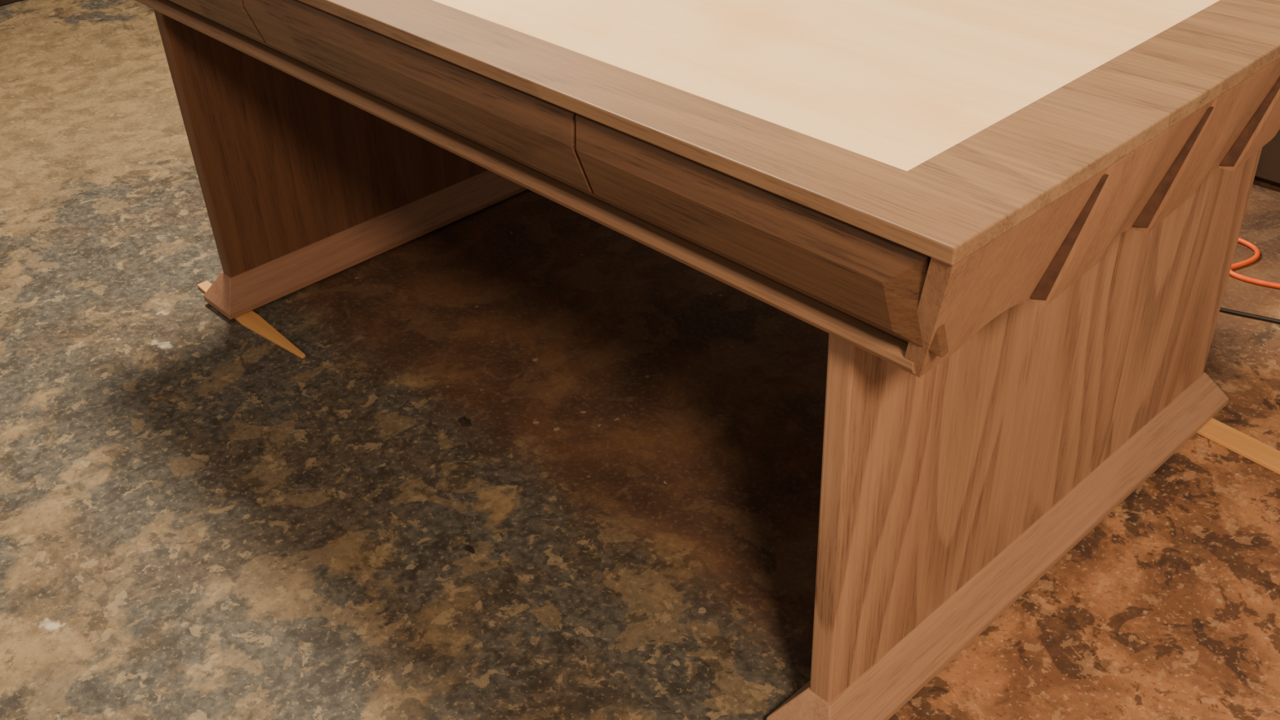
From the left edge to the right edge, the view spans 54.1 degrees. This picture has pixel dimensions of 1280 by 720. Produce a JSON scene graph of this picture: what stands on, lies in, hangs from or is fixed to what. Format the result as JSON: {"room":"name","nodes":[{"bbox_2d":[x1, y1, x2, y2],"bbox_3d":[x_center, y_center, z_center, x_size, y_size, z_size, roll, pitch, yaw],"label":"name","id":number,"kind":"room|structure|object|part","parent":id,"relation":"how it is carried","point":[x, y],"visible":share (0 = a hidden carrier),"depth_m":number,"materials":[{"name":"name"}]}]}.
{"room":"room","nodes":[
{"label":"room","id":0,"kind":"room"},
{"bbox_2d":[0,0,1279,719],"bbox_3d":[-0.286,-0.476,2.771,5.000,0.001,6.600,-30,43,-33],"label":"floor","id":1,"kind":"structure","parent":0,"point":[202,517],"depth_m":1.82,"materials":[{"name":"concrete"}]},
{"bbox_2d":[0,0,22,5],"bbox_3d":[-1.839,-1.280,3.937,2.100,0.128,0.350,-30,43,-33],"label":"pile","id":2,"kind":"object","parent":1,"relation":"on","point":[2,2],"visible":1,"depth_m":3.73,"materials":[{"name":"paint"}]},
{"bbox_2d":[197,280,305,358],"bbox_3d":[-0.689,-0.072,2.206,0.034,0.006,0.352,-30,43,-33],"label":"wood shim","id":3,"kind":"object","parent":1,"relation":"on","point":[251,320],"visible":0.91,"depth_m":2.17,"materials":[{"name":"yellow wood"}]},
{"bbox_2d":[457,416,471,426],"bbox_3d":[-0.271,0.094,1.933,0.016,0.008,0.029,-30,43,-33],"label":"clod","id":4,"kind":"object","parent":1,"relation":"on","point":[464,420],"visible":1,"depth_m":1.93,"materials":[{"name":"brown soil"}]},
{"bbox_2d":[464,545,475,553],"bbox_3d":[-0.230,0.256,1.698,0.020,0.006,0.008,19,40,28],"label":"clod","id":5,"kind":"object","parent":1,"relation":"on","point":[468,548],"visible":1,"depth_m":1.70,"materials":[{"name":"brown soil"}]},
{"bbox_2d":[134,0,1279,719],"bbox_3d":[0.035,-0.318,1.867,1.038,0.723,1.668,-30,43,-33],"label":"oak desk","id":6,"kind":"object","parent":1,"relation":"on","point":[1012,228],"visible":1,"depth_m":1.25,"materials":[{"name":"brown wood"}]},
{"bbox_3d":[-0.675,-0.546,1.746,0.048,0.109,0.592,-30,43,-33],"label":"drawer","id":7,"kind":"part","parent":6,"relation":"part of","materials":[{"name":"brown wood"}]},
{"bbox_3d":[-0.427,-0.537,2.309,0.866,0.534,0.029,-30,43,-33],"label":"leg panel","id":8,"kind":"part","parent":6,"relation":"part of","materials":[{"name":"brown wood"}]},
{"bbox_3d":[-0.257,-0.310,1.373,0.048,0.109,0.619,-30,43,-33],"label":"drawer","id":9,"kind":"part","parent":6,"relation":"part of","materials":[{"name":"brown wood"}]},
{"bbox_3d":[-0.304,-0.300,1.496,0.028,0.024,1.554,-30,43,-33],"label":"rail","id":10,"kind":"part","parent":6,"relation":"part of","materials":[{"name":"brown wood"}]},
{"bbox_3d":[0.091,-0.115,1.064,0.048,0.109,0.387,-30,43,-33],"label":"drawer","id":11,"kind":"part","parent":6,"relation":"part of","materials":[{"name":"brown wood"}]},
{"bbox_3d":[0.021,-0.609,1.666,1.038,0.015,1.666,-30,43,-33],"label":"frame","id":12,"kind":"part","parent":6,"relation":"part of","materials":[{"name":"brown wood"}]},
{"bbox_3d":[0.021,-0.609,1.666,0.886,0.013,1.472,-30,43,-33],"label":"inset panel","id":13,"kind":"part","parent":6,"relation":"part of","materials":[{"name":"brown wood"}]},
{"bbox_3d":[0.501,-0.014,1.482,0.866,0.534,0.029,-30,43,-33],"label":"leg panel","id":14,"kind":"part","parent":6,"relation":"part of","materials":[{"name":"brown wood"}]},
{"bbox_2d":[1196,417,1279,475],"bbox_3d":[0.852,0.109,1.832,0.043,0.006,0.296,-26,41,-30],"label":"wood shim","id":15,"kind":"object","parent":1,"relation":"on","point":[1220,433],"visible":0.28,"depth_m":1.81,"materials":[{"name":"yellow wood"}]},
{"bbox_2d":[1219,306,1279,324],"bbox_3d":[1.181,-0.066,2.063,1.803,0.007,0.252,28,45,37],"label":"power cord","id":16,"kind":"object","parent":1,"relation":"on","point":[1222,309],"visible":0.29,"depth_m":2.08,"materials":[{"name":"rubber"}]},
{"bbox_2d":[1229,237,1279,288],"bbox_3d":[1.329,-0.129,2.142,1.472,0.009,0.212,15,38,25],"label":"extension cord","id":17,"kind":"object","parent":1,"relation":"on","point":[1257,253],"visible":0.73,"depth_m":2.21,"materials":[{"name":"plastic"}]},
{"bbox_2d":[1254,128,1279,183],"bbox_3d":[1.443,-0.646,2.322,0.450,0.644,1.340,-30,43,-33],"label":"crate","id":18,"kind":"object","parent":1,"relation":"on","point":[1268,164],"visible":0.02,"depth_m":2.42,"materials":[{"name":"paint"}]}
]}

